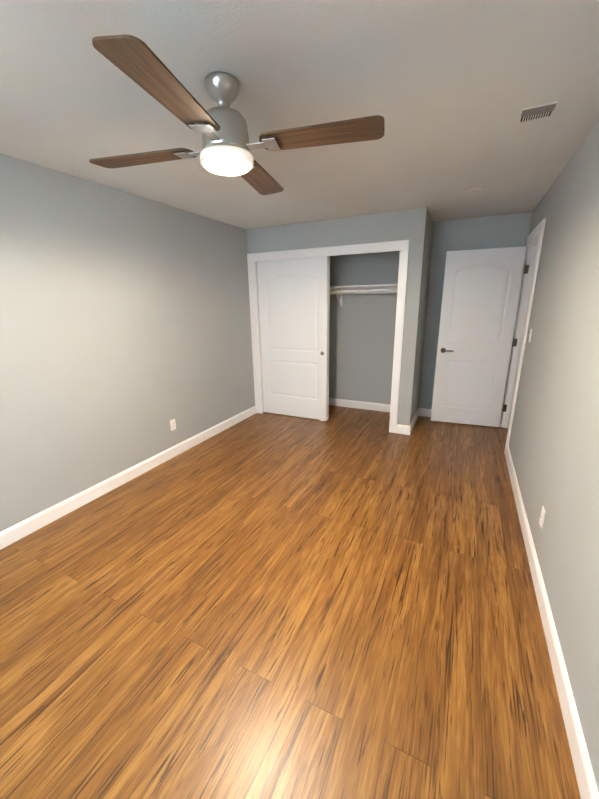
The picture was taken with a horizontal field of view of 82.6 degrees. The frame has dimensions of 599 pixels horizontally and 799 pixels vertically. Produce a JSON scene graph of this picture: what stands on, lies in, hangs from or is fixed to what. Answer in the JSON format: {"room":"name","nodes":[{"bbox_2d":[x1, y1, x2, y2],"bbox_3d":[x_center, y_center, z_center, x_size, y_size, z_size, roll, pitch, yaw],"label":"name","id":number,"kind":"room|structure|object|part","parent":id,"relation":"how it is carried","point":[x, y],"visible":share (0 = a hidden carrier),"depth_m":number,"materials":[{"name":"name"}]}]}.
{"room":"empty bedroom","nodes":[
{"label":"empty bedroom","id":0,"kind":"room"},
{"bbox_2d":[0,153,254,531],"bbox_3d":[-1.720,-0.391,2.658,0.120,2.440,6.470,7,18,25],"label":"wall","id":1,"kind":"structure","parent":0,"point":[125,330],"depth_m":2.76,"materials":[{"name":"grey paint"}]},
{"bbox_2d":[0,406,255,549],"bbox_3d":[-1.809,0.834,2.613,0.016,0.112,5.450,7,18,25],"label":"baseboard","id":2,"kind":"structure","parent":1,"relation":"attached to","point":[22,529],"depth_m":2.90,"materials":[{"name":"white paint"}]},
{"bbox_2d":[170,419,175,430],"bbox_3d":[-1.314,0.264,3.544,0.006,0.114,0.070,7,18,25],"label":"outlet","id":3,"kind":"object","parent":1,"relation":"attached to","point":[172,424],"visible":1,"depth_m":3.54,"materials":[{"name":"white plastic"}]},
{"bbox_2d":[0,405,580,798],"bbox_3d":[0.325,1.048,2.058,4.615,0.060,6.470,7,18,25],"label":"floor","id":4,"kind":"structure","parent":0,"point":[341,603],"depth_m":1.67,"materials":[{"name":"laminate"}]},
{"bbox_2d":[0,0,598,228],"bbox_3d":[0.285,-1.365,1.366,4.615,0.080,6.470,7,18,25],"label":"ceiling","id":5,"kind":"structure","parent":0,"point":[448,90],"depth_m":1.53,"materials":[{"name":"white paint"}]},
{"bbox_2d":[89,34,384,194],"bbox_3d":[-0.323,-1.174,1.478,1.032,0.329,1.032,-10,19,-30],"label":"ceiling fan","id":6,"kind":"object","parent":5,"relation":"hanging from","point":[227,146],"visible":1,"depth_m":1.39,"materials":[{"name":"brown wood"}]},
{"bbox_3d":[-0.727,-1.126,1.594,0.515,0.023,0.150,3,16,13],"label":"blade","id":7,"kind":"part","parent":6,"relation":"part of","materials":[{"name":"brown wood"}]},
{"bbox_3d":[-0.420,-0.992,1.108,0.150,0.023,0.515,3,16,13],"label":"blade","id":8,"kind":"part","parent":6,"relation":"part of","materials":[{"name":"brown wood"}]},
{"bbox_2d":[202,155,251,175],"bbox_3d":[-0.320,-1.028,1.520,0.212,0.025,0.212,7,18,25],"label":"diffuser","id":9,"kind":"object","parent":6,"relation":"attached to","point":[225,165],"depth_m":1.47,"materials":[{"name":"white glass"}]},
{"bbox_3d":[-0.223,-1.219,1.887,0.150,0.023,0.515,3,16,13],"label":"blade","id":10,"kind":"part","parent":6,"relation":"part of","materials":[{"name":"brown wood"}]},
{"bbox_3d":[0.084,-1.085,1.401,0.515,0.023,0.150,3,16,13],"label":"blade","id":11,"kind":"part","parent":6,"relation":"part of","materials":[{"name":"brown wood"}]},
{"bbox_2d":[465,187,482,192],"bbox_3d":[1.484,-1.777,2.905,0.140,0.014,0.140,7,18,25],"label":"plate","id":12,"kind":"object","parent":5,"relation":"attached to","point":[474,190],"visible":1,"depth_m":2.88,"materials":[{"name":"paint"}]},
{"bbox_2d":[518,101,557,124],"bbox_3d":[1.186,-1.430,1.705,0.145,0.010,0.160,7,18,25],"label":"ceiling vent","id":13,"kind":"object","parent":5,"relation":"in","point":[537,112],"visible":1,"depth_m":1.69,"materials":[{"name":"white metal"}]},
{"bbox_2d":[246,207,427,425],"bbox_3d":[0.343,-0.882,4.250,2.158,2.440,0.120,7,18,25],"label":"wall","id":14,"kind":"structure","parent":0,"point":[410,225],"depth_m":3.80,"materials":[{"name":"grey paint"}]},
{"bbox_2d":[256,262,263,411],"bbox_3d":[0.284,-0.726,4.325,1.865,2.100,0.124,7,18,25],"label":"door frame","id":15,"kind":"structure","parent":14,"relation":"attached to","point":[259,335],"depth_m":4.67,"materials":[{"name":"white paint"}]},
{"bbox_2d":[257,256,328,420],"bbox_3d":[-0.088,-0.756,4.500,0.975,2.050,0.035,7,18,25],"label":"sliding door","id":16,"kind":"structure","parent":14,"relation":"in","point":[293,303],"depth_m":4.45,"materials":[{"name":"white paint"}]},
{"bbox_2d":[247,240,408,432],"bbox_3d":[0.251,-0.733,4.260,2.011,2.150,0.018,7,18,25],"label":"trim","id":17,"kind":"structure","parent":14,"relation":"attached to","point":[402,246],"depth_m":4.00,"materials":[{"name":"white paint"}]},
{"bbox_2d":[327,256,329,419],"bbox_3d":[-0.067,-0.768,4.538,0.975,2.050,0.035,7,18,25],"label":"sliding door","id":18,"kind":"structure","parent":14,"relation":"in","point":[328,330],"depth_m":4.25,"materials":[{"name":"white paint"}]},
{"bbox_2d":[396,424,410,434],"bbox_3d":[1.247,0.361,4.085,0.161,0.112,0.016,7,18,25],"label":"baseboard","id":19,"kind":"structure","parent":14,"relation":"attached to","point":[404,429],"depth_m":4.08,"materials":[{"name":"white paint"}]},
{"bbox_2d":[411,211,433,421],"bbox_3d":[1.431,-0.874,4.159,0.120,2.440,0.660,7,18,25],"label":"wall","id":20,"kind":"structure","parent":0,"point":[425,281],"depth_m":4.07,"materials":[{"name":"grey paint"}]},
{"bbox_2d":[410,408,418,433],"bbox_3d":[1.484,0.267,4.399,0.016,0.112,0.780,7,18,25],"label":"baseboard","id":21,"kind":"structure","parent":20,"relation":"attached to","point":[414,420],"depth_m":4.36,"materials":[{"name":"white paint"}]},
{"bbox_2d":[329,212,532,408],"bbox_3d":[1.734,-0.958,4.433,4.495,2.440,0.120,7,18,25],"label":"wall","id":22,"kind":"structure","parent":0,"point":[361,337],"depth_m":4.62,"materials":[{"name":"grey paint"}]},
{"bbox_2d":[329,398,389,411],"bbox_3d":[0.616,0.049,5.211,2.006,0.112,0.016,7,18,25],"label":"baseboard","id":23,"kind":"structure","parent":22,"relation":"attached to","point":[361,405],"depth_m":5.07,"materials":[{"name":"white paint"}]},
{"bbox_2d":[330,284,397,306],"bbox_3d":[0.525,-1.400,4.653,2.036,0.268,0.319,7,18,25],"label":"closet shelf","id":24,"kind":"object","parent":22,"relation":"attached to","point":[365,289],"visible":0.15,"depth_m":4.49,"materials":[{"name":"white paint"}]},
{"bbox_2d":[419,408,431,416],"bbox_3d":[2.092,0.221,4.523,0.965,0.112,0.016,7,18,25],"label":"baseboard","id":25,"kind":"structure","parent":22,"relation":"attached to","point":[424,412],"depth_m":4.69,"materials":[{"name":"white paint"}]},
{"bbox_2d":[509,120,598,791],"bbox_3d":[1.231,-0.045,1.282,0.120,2.440,6.230,7,18,25],"label":"wall","id":26,"kind":"structure","parent":0,"point":[554,443],"depth_m":1.76,"materials":[{"name":"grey paint"}]},
{"bbox_2d":[431,246,528,426],"bbox_3d":[2.119,-0.685,4.088,0.854,2.070,0.143,5,17,20],"label":"door leaf","id":27,"kind":"structure","parent":26,"relation":"in","point":[480,298],"depth_m":4.05,"materials":[{"name":"white paint"}]},
{"bbox_3d":[1.810,-0.599,4.186,0.146,0.062,0.054,5,17,20],"label":"lever","id":28,"kind":"part","parent":27,"relation":"part of","materials":[{"name":"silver metal"}]},
{"bbox_3d":[2.510,-0.663,3.968,0.035,1.690,0.002,7,18,25],"label":"door jamb hinge leaves","id":29,"kind":"part","parent":27,"relation":"part of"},
{"bbox_2d":[500,218,545,453],"bbox_3d":[2.368,-0.596,3.580,0.156,2.195,0.990,7,18,25],"label":"door frame","id":30,"kind":"structure","parent":26,"relation":"attached to","point":[522,313],"depth_m":3.76,"materials":[{"name":"white paint"}]},
{"bbox_2d":[539,506,545,528],"bbox_3d":[1.389,0.675,1.953,0.006,0.114,0.070,7,18,25],"label":"outlet","id":31,"kind":"object","parent":26,"relation":"attached to","point":[543,512],"visible":1,"depth_m":1.94,"materials":[{"name":"white plastic"}]},
{"bbox_2d":[505,446,598,798],"bbox_3d":[0.974,1.192,1.203,0.016,0.112,5.240,7,18,25],"label":"baseboard","id":32,"kind":"structure","parent":26,"relation":"attached to","point":[586,782],"depth_m":1.42,"materials":[{"name":"white paint"}]}
]}

